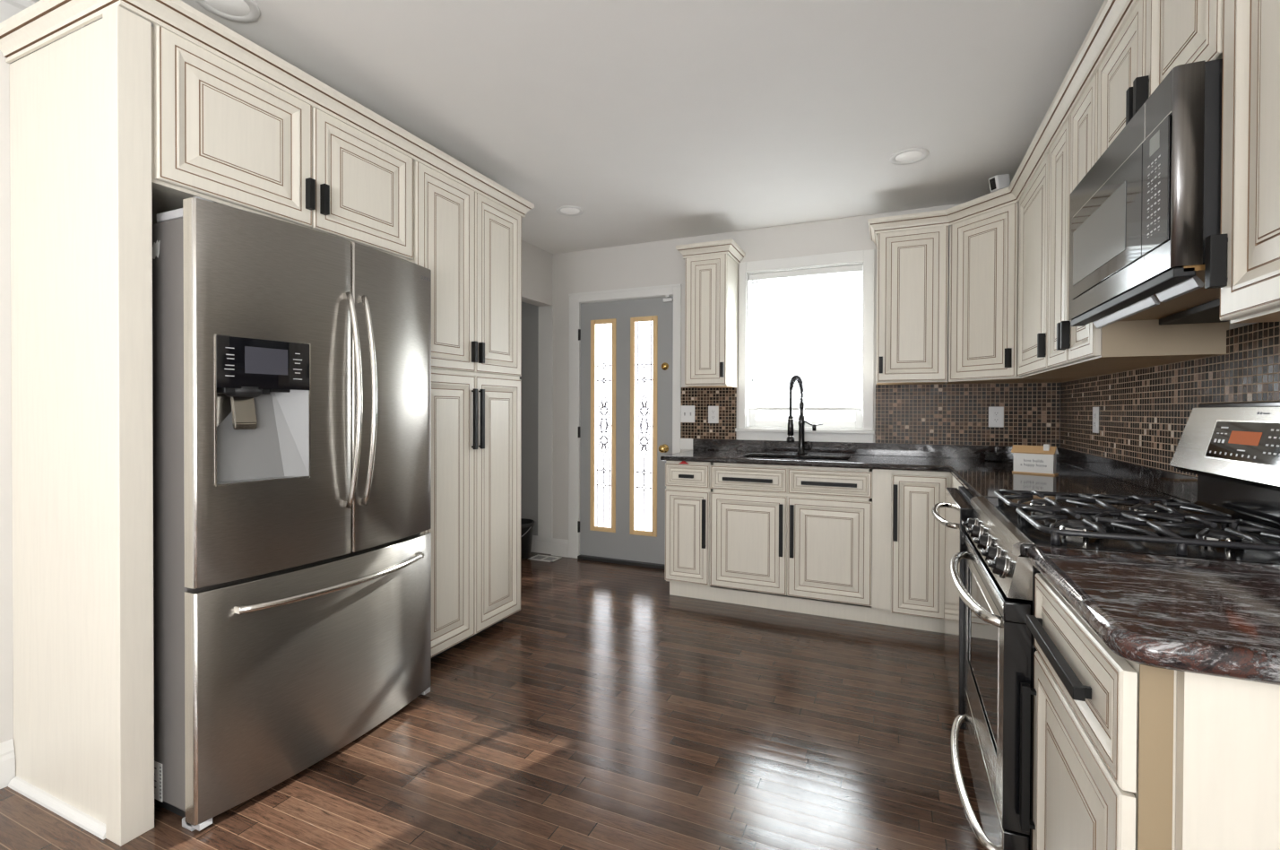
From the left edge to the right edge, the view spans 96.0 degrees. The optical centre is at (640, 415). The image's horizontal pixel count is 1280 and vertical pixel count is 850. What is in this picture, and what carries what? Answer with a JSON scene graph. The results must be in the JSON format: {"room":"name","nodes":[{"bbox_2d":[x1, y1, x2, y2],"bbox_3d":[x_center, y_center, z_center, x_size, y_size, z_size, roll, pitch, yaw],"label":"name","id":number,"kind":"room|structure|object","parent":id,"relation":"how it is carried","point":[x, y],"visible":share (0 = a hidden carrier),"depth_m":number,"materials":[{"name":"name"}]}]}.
{"room":"kitchen","nodes":[
{"label":"kitchen","id":0,"kind":"room"},
{"bbox_2d":[0,47,552,743],"bbox_3d":[-2.505,-0.061,0.910,0.120,2.505,8.853,0,1,24],"label":"wall","id":1,"kind":"structure","parent":0,"point":[536,262],"depth_m":1.85,"materials":[{"name":"paint"}]},
{"bbox_2d":[0,738,15,788],"bbox_3d":[-3.124,1.132,-0.650,0.016,0.140,5.483,0,1,24],"label":"baseboard","id":2,"kind":"structure","parent":1,"relation":"attached to","point":[7,757],"depth_m":1.84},
{"bbox_2d":[0,0,85,48],"bbox_3d":[-2.942,-1.255,-0.350,0.078,0.100,6.190,0,1,24],"label":"trim","id":3,"kind":"structure","parent":1,"relation":"attached to","point":[8,8],"depth_m":1.82,"materials":[{"name":"beige wood"}]},
{"bbox_2d":[151,23,413,261],"bbox_3d":[-1.483,-0.909,2.224,0.682,0.462,0.987,0,1,24],"label":"upper cabinet","id":4,"kind":"object","parent":1,"relation":"attached to","point":[222,134],"visible":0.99,"depth_m":1.94,"materials":[{"name":"beige paint"}]},
{"bbox_2d":[0,0,534,217],"bbox_3d":[-1.324,-1.170,2.559,0.701,0.080,1.960,0,1,24],"label":"crown molding","id":5,"kind":"structure","parent":4,"relation":"on","point":[43,22],"depth_m":1.84,"materials":[{"name":"beige paint"}]},
{"bbox_2d":[0,551,985,849],"bbox_3d":[-1.724,1.237,0.537,5.628,0.080,9.023,0,1,24],"label":"floor","id":6,"kind":"structure","parent":0,"point":[612,710],"depth_m":2.07,"materials":[{"name":"brown wood"}]},
{"bbox_2d":[8,4,154,846],"bbox_3d":[-1.714,0.032,1.745,0.656,2.309,0.086,0,1,24],"label":"end panel","id":7,"kind":"object","parent":6,"relation":"on","point":[81,103],"visible":1,"depth_m":1.68,"materials":[{"name":"beige paint"}]},
{"bbox_2d":[152,196,431,830],"bbox_3d":[-1.365,0.281,2.164,0.905,1.806,0.908,0,1,24],"label":"refrigerator","id":8,"kind":"object","parent":6,"relation":"on","point":[291,363],"visible":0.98,"depth_m":1.81,"materials":[{"name":"metal"}]},
{"bbox_2d":[154,766,161,798],"bbox_3d":[-1.435,1.081,1.708,0.054,0.094,0.001,0,1,24],"label":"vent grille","id":9,"kind":"object","parent":8,"relation":"attached to","point":[157,769],"depth_m":1.70,"materials":[{"name":"grey metal"}]},
{"bbox_2d":[411,159,521,658],"bbox_3d":[-1.125,0.016,3.056,0.682,2.324,0.811,0,1,24],"label":"pantry cabinet","id":10,"kind":"object","parent":6,"relation":"on","point":[470,243],"visible":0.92,"depth_m":2.90,"materials":[{"name":"beige paint"}]},
{"bbox_2d":[520,518,535,559],"bbox_3d":[-1.020,1.019,4.734,0.301,0.290,0.314,0,1,24],"label":"bucket","id":11,"kind":"object","parent":6,"relation":"on","point":[527,525],"visible":0.34,"depth_m":4.67,"materials":[{"name":"grey plastic"}]},
{"bbox_2d":[527,553,562,562],"bbox_3d":[-0.774,1.162,4.689,0.230,0.006,0.150,0,1,24],"label":"floor vent","id":12,"kind":"object","parent":6,"relation":"in","point":[544,557],"visible":1,"depth_m":4.69,"materials":[{"name":"grey plastic"}]},
{"bbox_2d":[665,460,710,586],"bbox_3d":[0.418,0.684,3.943,0.300,0.784,0.656,0,1,24],"label":"base cabinet","id":13,"kind":"object","parent":6,"relation":"on","point":[687,490],"visible":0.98,"depth_m":3.67,"materials":[{"name":"beige paint"}]},
{"bbox_2d":[709,462,872,607],"bbox_3d":[0.988,0.688,3.693,0.942,0.784,0.656,0,1,24],"label":"base cabinet","id":14,"kind":"object","parent":6,"relation":"on","point":[788,531],"visible":1,"depth_m":3.40,"materials":[{"name":"beige paint"}]},
{"bbox_2d":[669,581,944,632],"bbox_3d":[0.974,1.132,3.451,1.695,0.100,0.016,0,1,24],"label":"board","id":15,"kind":"object","parent":6,"relation":"on","point":[852,612],"visible":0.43,"depth_m":3.43,"materials":[{"name":"beige paint"}]},
{"bbox_2d":[871,468,963,620],"bbox_3d":[1.770,0.700,3.044,1.010,0.792,1.216,0,1,24],"label":"base cabinet","id":16,"kind":"object","parent":6,"relation":"on","point":[909,543],"visible":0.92,"depth_m":3.15,"materials":[{"name":"beige paint"}]},
{"bbox_2d":[660,438,1197,508],"bbox_3d":[1.070,0.243,3.014,2.273,0.114,1.828,0,1,24],"label":"countertop","id":17,"kind":"structure","parent":16,"relation":"on","point":[1078,471],"depth_m":3.15,"materials":[{"name":"stone"}]},
{"bbox_2d":[786,374,822,453],"bbox_3d":[1.067,-0.004,3.846,0.269,0.530,0.145,0,1,-22],"label":"faucet","id":18,"kind":"object","parent":17,"relation":"on","point":[800,418],"visible":1,"depth_m":3.88,"materials":[{"name":"black metal"}]},
{"bbox_2d":[985,452,1003,460],"bbox_3d":[2.081,0.244,3.381,0.098,0.046,0.082,0,1,24],"label":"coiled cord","id":19,"kind":"object","parent":17,"relation":"on","point":[998,456],"visible":1,"depth_m":3.36,"materials":[{"name":"black plastic"}]},
{"bbox_2d":[1011,443,1058,475],"bbox_3d":[1.850,0.203,2.702,0.072,0.140,0.174,0,1,-42],"label":"house ornament","id":20,"kind":"object","parent":17,"relation":"on","point":[1027,459],"visible":1,"depth_m":2.68,"materials":[{"name":"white wood"}]},
{"bbox_2d":[931,485,973,728],"bbox_3d":[1.477,0.752,2.176,0.674,0.875,0.594,0,1,24],"label":"dishwasher","id":21,"kind":"object","parent":6,"relation":"on","point":[957,505],"visible":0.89,"depth_m":2.14,"materials":[{"name":"metal"}]},
{"bbox_2d":[949,400,1279,849],"bbox_3d":[1.235,0.581,1.527,0.728,1.235,0.763,0,1,24],"label":"gas range","id":22,"kind":"object","parent":6,"relation":"on","point":[1232,449],"visible":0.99,"depth_m":1.42,"materials":[{"name":"silver metal"}]},
{"bbox_2d":[985,489,1279,564],"bbox_3d":[1.284,0.279,1.503,0.623,0.071,0.763,0,1,24],"label":"cooktop","id":23,"kind":"object","parent":22,"relation":"in","point":[1212,527],"depth_m":1.38,"materials":[{"name":"metal"}]},
{"bbox_2d":[1209,426,1255,458],"bbox_3d":[1.498,0.066,1.450,0.018,0.071,0.215,0,1,24],"label":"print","id":24,"kind":"object","parent":22,"relation":"attached to","point":[1225,442],"depth_m":1.46},
{"bbox_2d":[1262,428,1279,455],"bbox_3d":[1.434,0.060,1.299,0.015,0.057,0.070,0,1,24],"label":"print","id":25,"kind":"object","parent":22,"relation":"attached to","point":[1271,443],"depth_m":1.31},
{"bbox_2d":[1019,572,1279,849],"bbox_3d":[1.029,0.766,0.904,0.646,0.874,0.544,0,1,24],"label":"base cabinet","id":26,"kind":"object","parent":6,"relation":"on","point":[1128,755],"visible":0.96,"depth_m":0.78,"materials":[{"name":"beige paint"}]},
{"bbox_2d":[1026,544,1279,684],"bbox_3d":[1.032,0.267,0.888,0.634,0.126,0.565,0,1,24],"label":"countertop","id":27,"kind":"structure","parent":26,"relation":"on","point":[1200,616],"depth_m":0.88,"materials":[{"name":"red stone"}]},
{"bbox_2d":[30,0,1104,253],"bbox_3d":[-1.715,-1.358,0.515,5.628,0.100,9.023,0,1,24],"label":"ceiling","id":28,"kind":"structure","parent":0,"point":[658,120],"depth_m":2.33,"materials":[{"name":"paint"}]},
{"bbox_2d":[195,0,260,22],"bbox_3d":[-1.319,-1.314,1.837,0.183,0.007,0.183,0,1,24],"label":"recessed light","id":29,"kind":"object","parent":28,"relation":"in","point":[239,11],"visible":1,"depth_m":1.86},
{"bbox_2d":[555,205,584,216],"bbox_3d":[-0.455,-1.327,3.745,0.183,0.007,0.183,0,1,24],"label":"recessed light","id":30,"kind":"object","parent":28,"relation":"in","point":[566,210],"visible":1,"depth_m":3.74,"materials":[{"name":"white plastic"}]},
{"bbox_2d":[889,147,929,164],"bbox_3d":[1.367,-1.314,2.929,0.183,0.007,0.183,0,1,24],"label":"recessed light","id":31,"kind":"object","parent":28,"relation":"in","point":[912,155],"visible":1,"depth_m":2.92,"materials":[{"name":"white plastic"}]},
{"bbox_2d":[675,238,745,264],"bbox_3d":[0.501,-1.127,4.050,0.396,0.080,0.369,0,1,24],"label":"crown molding","id":32,"kind":"structure","parent":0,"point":[730,246],"depth_m":3.91,"materials":[{"name":"beige paint"}]},
{"bbox_2d":[519,203,1060,539],"bbox_3d":[0.044,-0.083,4.543,5.628,2.505,0.150,0,1,24],"label":"wall","id":33,"kind":"structure","parent":0,"point":[655,263],"depth_m":4.60,"materials":[{"name":"paint"}]},
{"bbox_2d":[537,305,553,538],"bbox_3d":[-0.791,0.056,4.822,0.136,1.935,0.012,0,1,24],"label":"trim","id":34,"kind":"structure","parent":33,"relation":"attached to","point":[545,376],"depth_m":4.81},
{"bbox_2d":[530,535,568,557],"bbox_3d":[-1.527,1.089,5.166,2.065,0.140,0.046,0,1,24],"label":"baseboard","id":35,"kind":"structure","parent":33,"relation":"attached to","point":[539,544],"depth_m":4.84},
{"bbox_2d":[577,553,665,569],"bbox_3d":[-0.105,1.155,4.584,0.818,0.026,0.150,0,1,24],"label":"threshold","id":36,"kind":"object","parent":33,"relation":"attached to","point":[579,557],"depth_m":4.53,"materials":[{"name":"black wood"}]},
{"bbox_2d":[568,283,681,558],"bbox_3d":[-0.115,0.089,4.584,0.970,2.158,0.144,0,1,24],"label":"trim","id":37,"kind":"structure","parent":33,"relation":"attached to","point":[675,289],"depth_m":4.68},
{"bbox_2d":[577,294,673,564],"bbox_3d":[-0.132,0.113,4.528,0.824,2.052,0.113,0,1,24],"label":"door","id":38,"kind":"structure","parent":33,"relation":"in","point":[620,540],"depth_m":4.54,"materials":[{"name":"grey paint"}]},
{"bbox_2d":[680,438,692,449],"bbox_3d":[0.353,0.212,4.319,0.102,0.080,0.016,0,1,24],"label":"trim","id":39,"kind":"structure","parent":33,"relation":"attached to","point":[685,443],"depth_m":4.31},
{"bbox_2d":[680,387,736,439],"bbox_3d":[0.503,-0.019,4.255,0.425,0.384,0.008,0,1,24],"label":"tile backsplash","id":40,"kind":"structure","parent":33,"relation":"attached to","point":[725,398],"depth_m":4.25,"materials":[{"name":"tile"}]},
{"bbox_2d":[680,405,694,422],"bbox_3d":[0.356,-0.011,4.307,0.112,0.126,0.016,0,1,24],"label":"light switch","id":41,"kind":"object","parent":40,"relation":"attached to","point":[687,411],"visible":1,"depth_m":4.31,"materials":[{"name":"white plastic"}]},
{"bbox_2d":[708,406,718,423],"bbox_3d":[0.538,-0.006,4.231,0.080,0.126,0.010,0,1,24],"label":"wall outlet","id":42,"kind":"object","parent":40,"relation":"attached to","point":[713,410],"visible":1,"depth_m":4.23,"materials":[{"name":"white plastic"}]},
{"bbox_2d":[684,253,738,388],"bbox_3d":[0.504,-0.651,4.064,0.298,0.900,0.349,0,1,24],"label":"upper cabinet","id":43,"kind":"object","parent":33,"relation":"attached to","point":[711,281],"visible":1,"depth_m":3.94,"materials":[{"name":"beige paint"}]},
{"bbox_2d":[735,249,874,442],"bbox_3d":[1.149,-0.458,4.030,0.930,1.274,0.194,0,1,24],"label":"window","id":44,"kind":"structure","parent":33,"relation":"in","point":[860,430],"depth_m":3.96,"materials":[{"name":"white wood"}]},
{"bbox_2d":[749,264,862,410],"bbox_3d":[1.139,-0.524,4.020,0.763,0.975,0.046,0,1,24],"label":"window blind","id":45,"kind":"object","parent":44,"relation":"attached to","point":[855,268],"visible":0.93,"depth_m":4.01,"materials":[{"name":"white plastic"}]},
{"bbox_2d":[875,225,948,384],"bbox_3d":[1.670,-0.657,3.552,0.385,0.918,0.349,0,1,24],"label":"upper cabinet","id":46,"kind":"object","parent":33,"relation":"attached to","point":[912,264],"visible":1,"depth_m":3.42,"materials":[{"name":"beige paint"}]},
{"bbox_2d":[868,0,1139,244],"bbox_3d":[1.451,-1.129,2.087,0.653,0.080,3.405,0,0,10],"label":"crown molding","id":47,"kind":"structure","parent":46,"relation":"on","point":[1112,15],"depth_m":2.28,"materials":[{"name":"beige paint"}]},
{"bbox_2d":[874,382,1060,447],"bbox_3d":[2.011,-0.008,3.594,1.004,0.384,0.008,0,1,24],"label":"tile backsplash","id":48,"kind":"structure","parent":33,"relation":"attached to","point":[932,413],"depth_m":3.58,"materials":[{"name":"tile"}]},
{"bbox_2d":[988,406,1003,427],"bbox_3d":[2.172,0.009,3.514,0.080,0.126,0.010,0,1,24],"label":"wall outlet","id":49,"kind":"object","parent":48,"relation":"attached to","point":[996,413],"visible":1,"depth_m":3.51,"materials":[{"name":"white plastic"}]},
{"bbox_2d":[993,411,999,415],"bbox_3d":[2.171,-0.011,3.512,0.034,0.029,0.006,0,1,24],"label":"receptacle","id":50,"kind":"object","parent":49,"relation":"attached to","point":[995,413],"depth_m":3.51,"materials":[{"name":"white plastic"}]},
{"bbox_2d":[993,417,999,422],"bbox_3d":[2.171,0.030,3.512,0.034,0.029,0.006,0,1,24],"label":"receptacle","id":51,"kind":"object","parent":49,"relation":"attached to","point":[995,419],"depth_m":3.51,"materials":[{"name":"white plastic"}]},
{"bbox_2d":[946,201,1091,383],"bbox_3d":[2.079,-0.653,3.232,0.614,0.918,0.605,0,1,24],"label":"upper cabinet","id":52,"kind":"object","parent":33,"relation":"attached to","point":[983,248],"visible":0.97,"depth_m":3.13,"materials":[{"name":"beige paint"}]},
{"bbox_2d":[988,173,1010,192],"bbox_3d":[1.981,-1.224,3.063,0.241,0.112,0.103,0,0,9],"label":"security camera","id":53,"kind":"object","parent":52,"relation":"on","point":[998,182],"visible":0.68,"depth_m":3.04,"materials":[{"name":"white plastic"}]},
{"bbox_2d":[1229,320,1255,328],"bbox_3d":[0.787,-0.037,-0.617,0.120,2.505,8.703,0,1,24],"label":"wall","id":54,"kind":"structure","parent":0,"point":[1232,325],"depth_m":1.66,"materials":[{"name":"paint"}]},
{"bbox_2d":[1017,150,1143,378],"bbox_3d":[1.951,-0.648,2.613,0.350,0.918,0.629,0,1,24],"label":"upper cabinet","id":55,"kind":"object","parent":54,"relation":"attached to","point":[1033,203],"visible":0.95,"depth_m":2.62,"materials":[{"name":"beige paint"}]},
{"bbox_2d":[1047,69,1229,370],"bbox_3d":[1.702,-0.644,2.045,0.350,0.918,0.609,0,1,24],"label":"upper cabinet","id":56,"kind":"object","parent":54,"relation":"attached to","point":[1136,343],"visible":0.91,"depth_m":1.96,"materials":[{"name":"beige paint"}]},
{"bbox_2d":[1097,0,1223,160],"bbox_3d":[1.427,-0.905,1.416,0.350,0.390,0.758,0,1,24],"label":"upper cabinet","id":57,"kind":"object","parent":54,"relation":"attached to","point":[1158,37],"visible":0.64,"depth_m":1.45,"materials":[{"name":"beige paint"}]},
{"bbox_2d":[1068,58,1230,328],"bbox_3d":[1.401,-0.486,1.432,0.388,0.438,0.754,0,1,24],"label":"microwave","id":58,"kind":"object","parent":57,"relation":"attached to","point":[1141,219],"visible":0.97,"depth_m":1.29,"materials":[{"name":"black metal"}]},
{"bbox_2d":[1059,321,1279,476],"bbox_3d":[1.831,-0.028,1.923,0.008,0.450,3.194,0,1,24],"label":"tile backsplash","id":59,"kind":"structure","parent":54,"relation":"attached to","point":[1144,413],"depth_m":2.10,"materials":[{"name":"tile"}]},
{"bbox_2d":[1092,406,1098,432],"bbox_3d":[2.198,0.021,2.781,0.010,0.126,0.080,0,1,24],"label":"wall outlet","id":60,"kind":"object","parent":59,"relation":"attached to","point":[1095,410],"visible":1,"depth_m":2.77,"materials":[{"name":"white plastic"}]},
{"bbox_2d":[1204,0,1279,323],"bbox_3d":[1.154,-0.635,0.797,0.350,0.918,0.596,0,1,24],"label":"upper cabinet","id":61,"kind":"object","parent":54,"relation":"attached to","point":[1242,261],"visible":1,"depth_m":1.05,"materials":[{"name":"beige paint"}]},
{"label":"outside","id":62,"kind":"structure","parent":0,"visible":0},
{"bbox_2d":[595,432,652,531],"bbox_3d":[5.982,1.391,16.142,26.000,0.400,25.647,0,1,24],"label":"ground","id":63,"kind":"structure","parent":62,"point":[598,452],"depth_m":10.30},
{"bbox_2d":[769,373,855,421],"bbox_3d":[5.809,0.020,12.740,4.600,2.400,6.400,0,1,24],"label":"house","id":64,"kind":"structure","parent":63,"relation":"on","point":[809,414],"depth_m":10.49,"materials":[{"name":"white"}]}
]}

